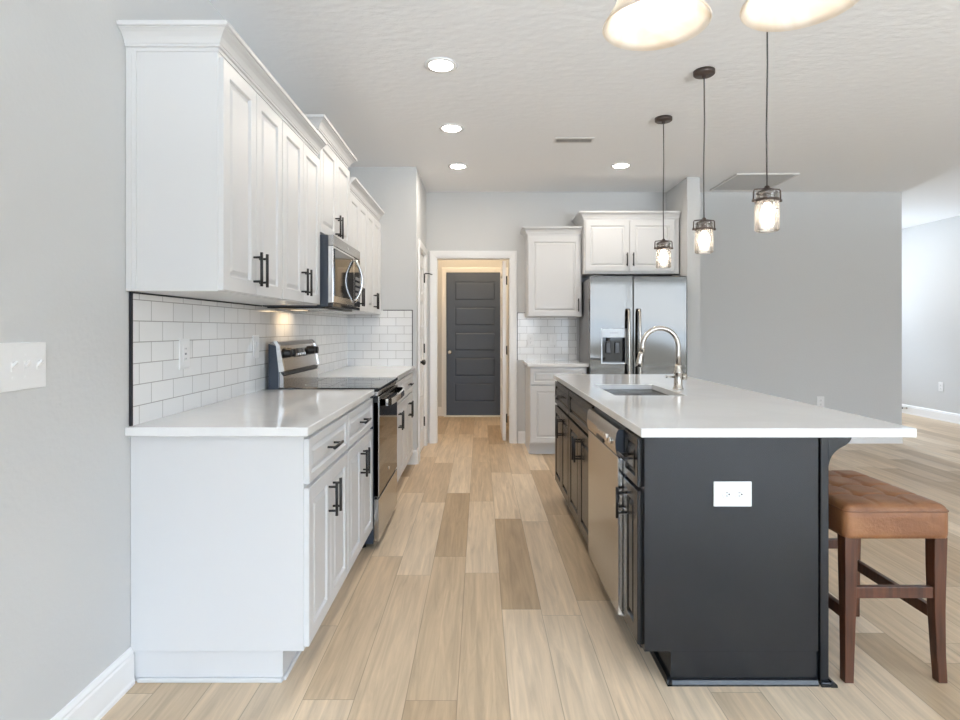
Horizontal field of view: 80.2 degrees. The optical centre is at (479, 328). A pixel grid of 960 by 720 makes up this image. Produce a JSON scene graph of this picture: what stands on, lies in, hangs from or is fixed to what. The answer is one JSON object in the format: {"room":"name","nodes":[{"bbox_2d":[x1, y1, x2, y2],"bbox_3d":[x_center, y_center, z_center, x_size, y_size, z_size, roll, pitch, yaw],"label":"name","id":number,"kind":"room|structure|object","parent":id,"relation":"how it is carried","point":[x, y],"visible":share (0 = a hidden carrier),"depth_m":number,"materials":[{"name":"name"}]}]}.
{"room":"kitchen","nodes":[
{"label":"kitchen","id":0,"kind":"room"},
{"bbox_2d":[0,0,346,719],"bbox_3d":[-1.298,-0.123,2.500,0.120,2.760,15.240,0,0,0],"label":"wall","id":1,"kind":"structure","parent":0,"point":[65,449],"depth_m":1.70,"materials":[{"name":"grey paint"}]},
{"bbox_2d":[0,342,45,392],"bbox_3d":[-1.228,0.100,1.534,0.020,0.128,0.172,0,0,0],"label":"light switch","id":2,"kind":"object","parent":1,"relation":"attached to","point":[22,364],"visible":1,"depth_m":1.53,"materials":[{"name":"white plastic"}]},
{"bbox_2d":[50,647,134,719],"bbox_3d":[-1.230,1.191,-1.490,0.016,0.132,7.020,0,0,0],"label":"baseboard","id":3,"kind":"structure","parent":1,"relation":"attached to","point":[95,700],"depth_m":1.85,"materials":[{"name":"white paint"}]},
{"bbox_2d":[116,20,290,299],"bbox_3d":[-1.048,-0.592,2.268,0.375,0.918,0.660,0,0,0],"label":"upper cabinet","id":4,"kind":"object","parent":1,"relation":"attached to","point":[204,123],"visible":1,"depth_m":2.00,"materials":[{"name":"white paint"}]},
{"bbox_2d":[129,292,346,425],"bbox_3d":[-1.232,0.105,3.650,0.010,0.474,3.283,0,0,0],"label":"tile backsplash","id":5,"kind":"structure","parent":1,"relation":"attached to","point":[223,366],"depth_m":2.54,"materials":[{"name":"white tile"}]},
{"bbox_2d":[179,338,189,369],"bbox_3d":[-1.225,0.103,2.366,0.009,0.126,0.078,0,0,0],"label":"wall outlet","id":6,"kind":"object","parent":5,"relation":"attached to","point":[184,344],"visible":1,"depth_m":2.36,"materials":[{"name":"white plastic"}]},
{"bbox_2d":[183,346,187,361],"bbox_3d":[-1.223,0.103,2.366,0.004,0.066,0.033,0,0,0],"label":"receptacle","id":7,"kind":"object","parent":6,"relation":"attached to","point":[185,348],"depth_m":2.36,"materials":[{"name":"grey plastic"}]},
{"bbox_2d":[253,335,258,358],"bbox_3d":[-1.224,0.097,3.122,0.012,0.126,0.078,0,0,0],"label":"wall switch","id":8,"kind":"object","parent":5,"relation":"attached to","point":[255,337],"visible":1,"depth_m":3.11,"materials":[{"name":"white plastic"}]},
{"bbox_2d":[215,99,326,304],"bbox_3d":[-1.048,-0.592,2.905,0.375,0.918,0.614,0,0,0],"label":"upper cabinet","id":9,"kind":"object","parent":1,"relation":"attached to","point":[302,143],"visible":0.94,"depth_m":2.85,"materials":[{"name":"white paint"}]},
{"bbox_2d":[304,114,356,244],"bbox_3d":[-1.048,-0.866,3.579,0.375,0.646,0.847,0,0,0],"label":"upper cabinet","id":10,"kind":"object","parent":1,"relation":"attached to","point":[335,158],"visible":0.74,"depth_m":3.52,"materials":[{"name":"white paint"}]},
{"bbox_2d":[263,235,363,311],"bbox_3d":[-0.995,-0.324,3.576,0.466,0.418,0.724,0,0,0],"label":"microwave oven","id":11,"kind":"object","parent":10,"relation":"attached to","point":[341,272],"visible":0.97,"depth_m":3.34,"materials":[{"name":"grey metal"}]},
{"bbox_2d":[327,198,384,314],"bbox_3d":[-1.048,-0.592,4.923,0.375,0.918,0.747,0,0,0],"label":"upper cabinet","id":12,"kind":"object","parent":1,"relation":"attached to","point":[374,212],"visible":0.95,"depth_m":4.82,"materials":[{"name":"white paint"}]},
{"bbox_2d":[350,177,371,311],"bbox_3d":[-1.048,-0.592,4.247,0.375,0.918,0.605,0,0,0],"label":"upper cabinet","id":13,"kind":"object","parent":1,"relation":"attached to","point":[359,196],"visible":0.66,"depth_m":4.28,"materials":[{"name":"white paint"}]},
{"bbox_2d":[348,167,425,449],"bbox_3d":[-0.914,-0.123,5.845,0.648,2.760,1.090,0,0,0],"label":"wall","id":14,"kind":"structure","parent":0,"point":[400,192],"depth_m":5.30,"materials":[{"name":"grey paint"}]},
{"bbox_2d":[347,310,412,365],"bbox_3d":[-0.931,0.082,5.295,0.612,0.520,0.008,0,0,0],"label":"tile backsplash","id":15,"kind":"structure","parent":14,"relation":"attached to","point":[385,339],"depth_m":5.29,"materials":[{"name":"white tile"}]},
{"bbox_2d":[407,447,419,464],"bbox_3d":[-0.637,1.191,5.357,0.126,0.132,0.146,0,0,0],"label":"baseboard","id":16,"kind":"structure","parent":14,"relation":"attached to","point":[413,460],"depth_m":5.29,"materials":[{"name":"white paint"}]},
{"bbox_2d":[418,239,426,458],"bbox_3d":[-0.640,0.199,5.815,0.139,2.116,0.752,0,0,0],"label":"trim","id":17,"kind":"structure","parent":14,"relation":"attached to","point":[422,250],"depth_m":6.11,"materials":[{"name":"white paint"}]},
{"bbox_2d":[420,254,432,451],"bbox_3d":[-0.575,0.243,5.837,0.126,2.012,0.628,0,0,0],"label":"door","id":18,"kind":"structure","parent":14,"relation":"in","point":[422,275],"depth_m":5.97,"materials":[{"name":"white paint"}]},
{"bbox_2d":[438,260,508,406],"bbox_3d":[0.000,-0.123,8.300,2.200,2.760,0.120,0,0,0],"label":"wall","id":19,"kind":"structure","parent":0,"point":[441,263],"depth_m":8.24,"materials":[{"name":"grey paint"}]},
{"bbox_2d":[438,407,441,415],"bbox_3d":[-0.768,1.191,8.232,0.424,0.132,0.016,0,0,0],"label":"baseboard","id":20,"kind":"structure","parent":19,"relation":"attached to","point":[439,408],"depth_m":8.23,"materials":[{"name":"white paint"}]},
{"bbox_2d":[444,272,499,416],"bbox_3d":[-0.071,0.221,8.188,0.885,2.072,0.105,0,0,0],"label":"door","id":21,"kind":"structure","parent":19,"relation":"in","point":[472,298],"depth_m":8.21,"materials":[{"name":"grey wood"}]},
{"bbox_2d":[442,267,507,415],"bbox_3d":[-0.072,0.184,8.230,0.964,2.145,0.019,0,0,0],"label":"trim","id":22,"kind":"structure","parent":19,"relation":"attached to","point":[444,269],"depth_m":8.22,"materials":[{"name":"white paint"}]},
{"bbox_2d":[100,413,959,719],"bbox_3d":[2.556,1.307,2.500,7.828,0.100,15.240,0,0,0],"label":"floor","id":23,"kind":"structure","parent":0,"point":[481,595],"depth_m":2.34,"materials":[{"name":"brown wood"}]},
{"bbox_2d":[131,414,347,682],"bbox_3d":[-0.902,0.816,2.319,0.667,0.882,0.606,0,0,0],"label":"base cabinet","id":24,"kind":"object","parent":23,"relation":"on","point":[239,544],"visible":0.94,"depth_m":2.02,"materials":[{"name":"white paint"}]},
{"bbox_2d":[125,389,373,435],"bbox_3d":[-0.919,0.359,2.611,0.638,0.032,1.253,0,0,0],"label":"countertop","id":25,"kind":"structure","parent":24,"relation":"on","point":[265,412],"depth_m":2.26,"materials":[{"name":"white stone"}]},
{"bbox_2d":[268,339,404,547],"bbox_3d":[-0.863,0.663,3.599,0.730,1.188,0.718,0,0,0],"label":"range cooker","id":26,"kind":"object","parent":23,"relation":"on","point":[292,363],"visible":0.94,"depth_m":3.43,"materials":[{"name":"grey metal"}]},
{"bbox_2d":[278,377,397,390],"bbox_3d":[-0.862,0.345,3.599,0.582,0.021,0.718,0,0,0],"label":"cooktop","id":27,"kind":"object","parent":26,"relation":"in","point":[376,383],"depth_m":3.50,"materials":[{"name":"grey glass"}]},
{"bbox_2d":[344,398,372,572],"bbox_3d":[-0.902,0.816,2.929,0.667,0.882,0.614,0,0,0],"label":"base cabinet","id":28,"kind":"object","parent":23,"relation":"on","point":[360,417],"visible":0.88,"depth_m":2.88,"materials":[{"name":"white paint"}]},
{"bbox_2d":[396,378,403,481],"bbox_3d":[-0.902,0.816,4.262,0.667,0.882,0.596,0,0,0],"label":"base cabinet","id":29,"kind":"object","parent":23,"relation":"on","point":[400,404],"visible":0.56,"depth_m":4.32,"materials":[{"name":"white paint"}]},
{"bbox_2d":[402,371,413,468],"bbox_3d":[-0.902,0.816,4.928,0.667,0.882,0.737,0,0,0],"label":"base cabinet","id":30,"kind":"object","parent":23,"relation":"on","point":[408,379],"visible":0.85,"depth_m":4.84,"materials":[{"name":"white paint"}]},
{"bbox_2d":[318,366,414,379],"bbox_3d":[-0.919,0.359,4.630,0.638,0.032,1.337,0,0,0],"label":"countertop","id":31,"kind":"structure","parent":30,"relation":"on","point":[347,371],"depth_m":4.60,"materials":[{"name":"white stone"}]},
{"bbox_2d":[525,365,586,453],"bbox_3d":[0.774,0.816,5.957,0.571,0.882,0.621,0,0,0],"label":"base cabinet","id":32,"kind":"object","parent":23,"relation":"on","point":[540,403],"visible":0.62,"depth_m":5.65,"materials":[{"name":"white paint"}]},
{"bbox_2d":[523,360,588,366],"bbox_3d":[0.774,0.359,5.949,0.609,0.032,0.639,0,0,0],"label":"countertop","id":33,"kind":"structure","parent":32,"relation":"on","point":[529,363],"depth_m":5.67,"materials":[{"name":"white stone"}]},
{"bbox_2d":[555,381,571,505],"bbox_3d":[0.861,0.816,3.949,0.671,0.882,0.674,0,0,0],"label":"base cabinet","id":34,"kind":"object","parent":23,"relation":"on","point":[562,417],"visible":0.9,"depth_m":3.90,"materials":[{"name":"black paint"}]},
{"bbox_2d":[586,407,641,647],"bbox_3d":[0.842,0.823,2.551,0.632,0.868,0.613,0,0,0],"label":"dishwasher","id":35,"kind":"object","parent":23,"relation":"on","point":[605,434],"visible":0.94,"depth_m":2.45,"materials":[{"name":"grey metal"}]},
{"bbox_2d":[569,390,666,543],"bbox_3d":[0.861,0.816,3.237,0.671,0.882,0.750,0,0,0],"label":"base cabinet","id":36,"kind":"object","parent":23,"relation":"on","point":[578,406],"visible":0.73,"depth_m":3.26,"materials":[{"name":"black paint"}]},
{"bbox_2d":[553,374,916,437],"bbox_3d":[1.032,0.359,3.143,0.952,0.032,2.354,0,0,0],"label":"countertop","id":37,"kind":"structure","parent":36,"relation":"on","point":[703,408],"depth_m":2.34,"materials":[{"name":"white stone"}]},
{"bbox_2d":[635,326,686,389],"bbox_3d":[1.030,0.163,3.250,0.290,0.360,0.060,0,0,0],"label":"kitchen faucet","id":38,"kind":"object","parent":37,"relation":"on","point":[678,376],"visible":1,"depth_m":3.24,"materials":[{"name":"silver metal"}]},
{"bbox_2d":[579,276,686,373],"bbox_3d":[1.545,0.355,5.843,0.942,1.764,0.734,0,0,0],"label":"refrigerator","id":39,"kind":"object","parent":23,"relation":"on","point":[617,311],"visible":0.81,"depth_m":5.55,"materials":[{"name":"grey metal"}]},
{"bbox_2d":[616,429,668,679],"bbox_3d":[0.861,0.816,2.139,0.671,0.882,0.206,0,0,0],"label":"base cabinet","id":40,"kind":"object","parent":23,"relation":"on","point":[633,443],"visible":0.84,"depth_m":2.10,"materials":[{"name":"black paint"}]},
{"bbox_2d":[643,438,818,686],"bbox_3d":[0.888,0.816,2.019,0.615,0.882,0.031,0,0,0],"label":"island end panel","id":41,"kind":"object","parent":23,"relation":"on","point":[730,593],"visible":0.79,"depth_m":2.01,"materials":[{"name":"black paint"}]},
{"bbox_2d":[713,481,751,505],"bbox_3d":[0.891,0.582,2.010,0.134,0.088,0.009,0,0,0],"label":"wall outlet","id":42,"kind":"object","parent":41,"relation":"attached to","point":[725,493],"visible":1,"depth_m":2.01,"materials":[{"name":"white plastic"}]},
{"bbox_2d":[722,490,731,498],"bbox_3d":[0.869,0.582,2.007,0.033,0.033,0.003,0,0,0],"label":"receptacle","id":43,"kind":"object","parent":42,"relation":"attached to","point":[726,494],"depth_m":2.01,"materials":[{"name":"grey plastic"}]},
{"bbox_2d":[735,490,743,498],"bbox_3d":[0.913,0.582,2.007,0.033,0.033,0.003,0,0,0],"label":"receptacle","id":44,"kind":"object","parent":42,"relation":"attached to","point":[739,494],"depth_m":2.01,"materials":[{"name":"grey plastic"}]},
{"bbox_2d":[817,438,850,687],"bbox_3d":[1.254,0.816,3.141,0.113,0.882,2.290,0,0,0],"label":"panel","id":45,"kind":"object","parent":23,"relation":"on","point":[827,447],"visible":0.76,"depth_m":2.01,"materials":[{"name":"black paint"}]},
{"bbox_2d":[829,470,948,682],"bbox_3d":[1.476,0.937,2.270,0.383,0.640,0.530,0,0,0],"label":"counter stool","id":46,"kind":"object","parent":23,"relation":"on","point":[861,506],"visible":0.66,"depth_m":2.02,"materials":[{"name":"brown leather"}]},
{"bbox_2d":[209,0,959,228],"bbox_3d":[2.556,-1.553,2.500,7.828,0.100,15.240,0,0,0],"label":"ceiling","id":47,"kind":"structure","parent":0,"point":[866,97],"depth_m":3.59,"materials":[{"name":"white paint"}]},
{"bbox_2d":[424,57,457,72],"bbox_3d":[-0.222,-1.499,3.245,0.188,0.008,0.188,0,0,0],"label":"recessed light","id":48,"kind":"object","parent":47,"relation":"in","point":[437,64],"visible":1,"depth_m":3.24,"materials":[{"name":"white plastic"}]},
{"bbox_2d":[429,60,452,70],"bbox_3d":[-0.222,-1.500,3.245,0.136,0.005,0.136,0,0,-41],"label":"diffuser","id":49,"kind":"object","parent":48,"relation":"attached to","point":[434,65],"depth_m":3.24,"materials":[{"name":"white plastic"}]},
{"bbox_2d":[439,123,463,132],"bbox_3d":[-0.212,-1.499,4.262,0.188,0.008,0.188,0,0,0],"label":"recessed light","id":50,"kind":"object","parent":47,"relation":"in","point":[449,128],"visible":1,"depth_m":4.25,"materials":[{"name":"white plastic"}]},
{"bbox_2d":[443,126,460,131],"bbox_3d":[-0.212,-1.500,4.262,0.136,0.005,0.136,0,0,-41],"label":"diffuser","id":51,"kind":"object","parent":50,"relation":"attached to","point":[445,128],"depth_m":4.27,"materials":[{"name":"white plastic"}]},
{"bbox_2d":[448,163,467,168],"bbox_3d":[-0.204,-1.499,5.256,0.188,0.008,0.188,0,0,0],"label":"recessed light","id":52,"kind":"object","parent":47,"relation":"in","point":[453,165],"visible":1,"depth_m":5.25,"materials":[{"name":"white plastic"}]},
{"bbox_2d":[451,165,464,168],"bbox_3d":[-0.204,-1.500,5.256,0.136,0.005,0.136,0,0,31],"label":"diffuser","id":53,"kind":"object","parent":52,"relation":"attached to","point":[452,166],"depth_m":5.27,"materials":[{"name":"white"}]},
{"bbox_2d":[553,137,594,142],"bbox_3d":[0.745,-1.499,4.530,0.310,0.008,0.120,0,0,0],"label":"ceiling vent","id":54,"kind":"object","parent":47,"relation":"in","point":[557,139],"visible":1,"depth_m":4.51,"materials":[{"name":"white metal"}]},
{"bbox_2d":[611,163,630,168],"bbox_3d":[1.296,-1.499,5.240,0.188,0.008,0.188,0,0,0],"label":"recessed light","id":55,"kind":"object","parent":47,"relation":"in","point":[616,165],"visible":1,"depth_m":5.22,"materials":[{"name":"white plastic"}]},
{"bbox_2d":[613,164,628,167],"bbox_3d":[1.296,-1.500,5.240,0.136,0.005,0.136,0,0,41],"label":"diffuser","id":56,"kind":"object","parent":55,"relation":"attached to","point":[614,165],"depth_m":5.22,"materials":[{"name":"white"}]},
{"bbox_2d":[602,0,711,50],"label":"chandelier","id":57,"kind":"object","parent":47,"relation":"hanging from","point":[641,25],"depth_m":1.16,"materials":[{"name":"white glass"}]},
{"bbox_2d":[654,115,672,267],"bbox_3d":[1.307,-0.970,4.060,0.119,1.066,0.119,0,0,39],"label":"pendant light","id":58,"kind":"object","parent":47,"relation":"hanging from","point":[662,119],"visible":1,"depth_m":4.05,"materials":[{"name":"brown metal"}]},
{"bbox_2d":[656,242,670,267],"bbox_3d":[1.307,-0.525,4.060,0.103,0.176,0.103,0,0,0],"label":"jar","id":59,"kind":"object","parent":58,"relation":"on","point":[663,257],"depth_m":4.04,"materials":[{"name":"clear glass"}]},
{"bbox_2d":[692,66,715,253],"bbox_3d":[1.305,-0.973,3.320,0.119,1.060,0.119,0,0,39],"label":"pendant light","id":60,"kind":"object","parent":47,"relation":"hanging from","point":[705,72],"visible":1,"depth_m":3.31,"materials":[{"name":"glass"}]},
{"bbox_2d":[701,223,706,231],"bbox_3d":[1.305,-0.593,3.320,0.036,0.048,0.036,0,0,0],"label":"socket","id":61,"kind":"object","parent":60,"relation":"attached to","point":[702,224],"depth_m":3.30,"materials":[{"name":"brown metal"}]},
{"bbox_2d":[695,222,713,253],"bbox_3d":[1.305,-0.531,3.320,0.103,0.176,0.103,0,0,0],"label":"jar","id":62,"kind":"object","parent":60,"relation":"on","point":[704,241],"depth_m":3.30,"materials":[{"name":"clear glass"}]},
{"bbox_2d":[710,173,799,190],"bbox_3d":[2.780,-1.496,5.820,0.610,0.014,0.650,0,0,0],"label":"ceiling vent","id":63,"kind":"object","parent":47,"relation":"in","point":[739,181],"visible":0.86,"depth_m":5.77,"materials":[{"name":"white metal"}]},
{"bbox_2d":[752,32,781,232],"bbox_3d":[1.305,-0.975,2.592,0.119,1.057,0.119,0,0,39],"label":"pendant light","id":64,"kind":"object","parent":47,"relation":"hanging from","point":[767,214],"visible":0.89,"depth_m":2.58,"materials":[{"name":"clear glass"}]},
{"bbox_2d":[763,193,770,203],"bbox_3d":[1.305,-0.596,2.592,0.036,0.048,0.036,0,0,0],"label":"socket","id":65,"kind":"object","parent":64,"relation":"attached to","point":[764,194],"depth_m":2.58,"materials":[{"name":"brown metal"}]},
{"bbox_2d":[754,190,779,232],"bbox_3d":[1.305,-0.534,2.592,0.103,0.176,0.103,0,0,0],"label":"jar","id":66,"kind":"object","parent":64,"relation":"on","point":[767,214],"depth_m":2.58,"materials":[{"name":"clear glass"}]},
{"bbox_2d":[739,0,858,31],"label":"chandelier","id":67,"kind":"object","parent":47,"relation":"hanging from","point":[759,15],"depth_m":1.10,"materials":[{"name":"white glass"}]},
{"bbox_2d":[426,192,901,442],"bbox_3d":[2.025,-0.123,6.330,5.230,2.760,0.120,0,0,0],"label":"wall","id":68,"kind":"structure","parent":0,"point":[808,309],"depth_m":6.27,"materials":[{"name":"grey paint"}]},
{"bbox_2d":[430,251,516,443],"bbox_3d":[-0.074,0.199,6.321,0.960,2.116,0.139,0,0,0],"label":"trim","id":69,"kind":"structure","parent":68,"relation":"attached to","point":[435,256],"depth_m":6.25,"materials":[{"name":"white paint"}]},
{"bbox_2d":[500,261,506,440],"bbox_3d":[0.280,0.244,6.763,0.053,2.010,0.795,0,0,0],"label":"door","id":70,"kind":"structure","parent":68,"relation":"in","point":[503,278],"depth_m":6.38,"materials":[{"name":"white paint"}]},
{"bbox_2d":[518,431,524,443],"bbox_3d":[0.460,1.191,6.262,0.080,0.132,0.016,0,0,0],"label":"baseboard","id":71,"kind":"structure","parent":68,"relation":"attached to","point":[521,434],"depth_m":6.26,"materials":[{"name":"white paint"}]},
{"bbox_2d":[517,313,576,359],"bbox_3d":[0.734,0.081,6.265,0.657,0.522,0.008,0,0,0],"label":"tile backsplash","id":72,"kind":"structure","parent":68,"relation":"attached to","point":[564,328],"depth_m":6.26,"materials":[{"name":"white tile"}]},
{"bbox_2d":[527,335,533,344],"bbox_3d":[0.555,0.122,6.258,0.075,0.118,0.009,0,0,0],"label":"wall outlet","id":73,"kind":"object","parent":72,"relation":"attached to","point":[530,338],"visible":1,"depth_m":6.25,"materials":[{"name":"white plastic"}]},
{"bbox_2d":[549,335,555,344],"bbox_3d":[0.800,0.122,6.256,0.075,0.118,0.012,0,0,0],"label":"wall switch","id":74,"kind":"object","parent":72,"relation":"attached to","point":[552,338],"visible":1,"depth_m":6.25,"materials":[{"name":"white plastic"}]},
{"bbox_2d":[520,226,582,316],"bbox_3d":[0.750,-0.595,6.079,0.619,0.932,0.382,0,0,0],"label":"upper cabinet","id":75,"kind":"object","parent":68,"relation":"attached to","point":[553,254],"visible":1,"depth_m":5.93,"materials":[{"name":"white paint"}]},
{"bbox_2d":[572,211,680,277],"bbox_3d":[1.520,-0.880,6.021,1.027,0.631,0.497,0,0,0],"label":"upper cabinet","id":76,"kind":"object","parent":68,"relation":"attached to","point":[614,243],"visible":0.94,"depth_m":5.81,"materials":[{"name":"white paint"}]},
{"bbox_2d":[817,397,823,406],"bbox_3d":[3.745,0.805,6.266,0.080,0.125,0.009,0,0,0],"label":"wall outlet","id":77,"kind":"object","parent":68,"relation":"attached to","point":[820,400],"visible":0.94,"depth_m":6.26,"materials":[{"name":"white plastic"}]},
{"bbox_2d":[848,438,902,443],"bbox_3d":[3.409,1.191,6.262,2.462,0.132,0.016,0,0,0],"label":"baseboard","id":78,"kind":"structure","parent":68,"relation":"attached to","point":[853,440],"depth_m":6.26,"materials":[{"name":"white paint"}]},
{"bbox_2d":[666,177,699,378],"bbox_3d":[2.114,-0.123,5.955,0.128,2.760,0.630,0,0,0],"label":"wall","id":79,"kind":"structure","parent":0,"point":[684,197],"depth_m":5.64,"materials":[{"name":"grey paint"}]},
{"bbox_2d":[902,216,959,413],"bbox_3d":[6.410,-0.123,2.500,0.120,2.760,15.000,0,0,0],"label":"wall","id":80,"kind":"structure","parent":0,"point":[930,251],"depth_m":8.03,"materials":[{"name":"grey paint"}]},
{"bbox_2d":[902,404,959,423],"bbox_3d":[6.342,1.191,2.500,0.016,0.132,15.000,0,0,0],"label":"baseboard","id":81,"kind":"structure","parent":80,"relation":"attached to","point":[913,410],"depth_m":7.98,"materials":[{"name":"white paint"}]},
{"bbox_2d":[938,382,942,391],"bbox_3d":[6.346,0.797,7.850,0.009,0.125,0.080,0,0,0],"label":"wall outlet","id":82,"kind":"object","parent":80,"relation":"attached to","point":[940,384],"visible":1,"depth_m":7.85,"materials":[{"name":"white plastic"}]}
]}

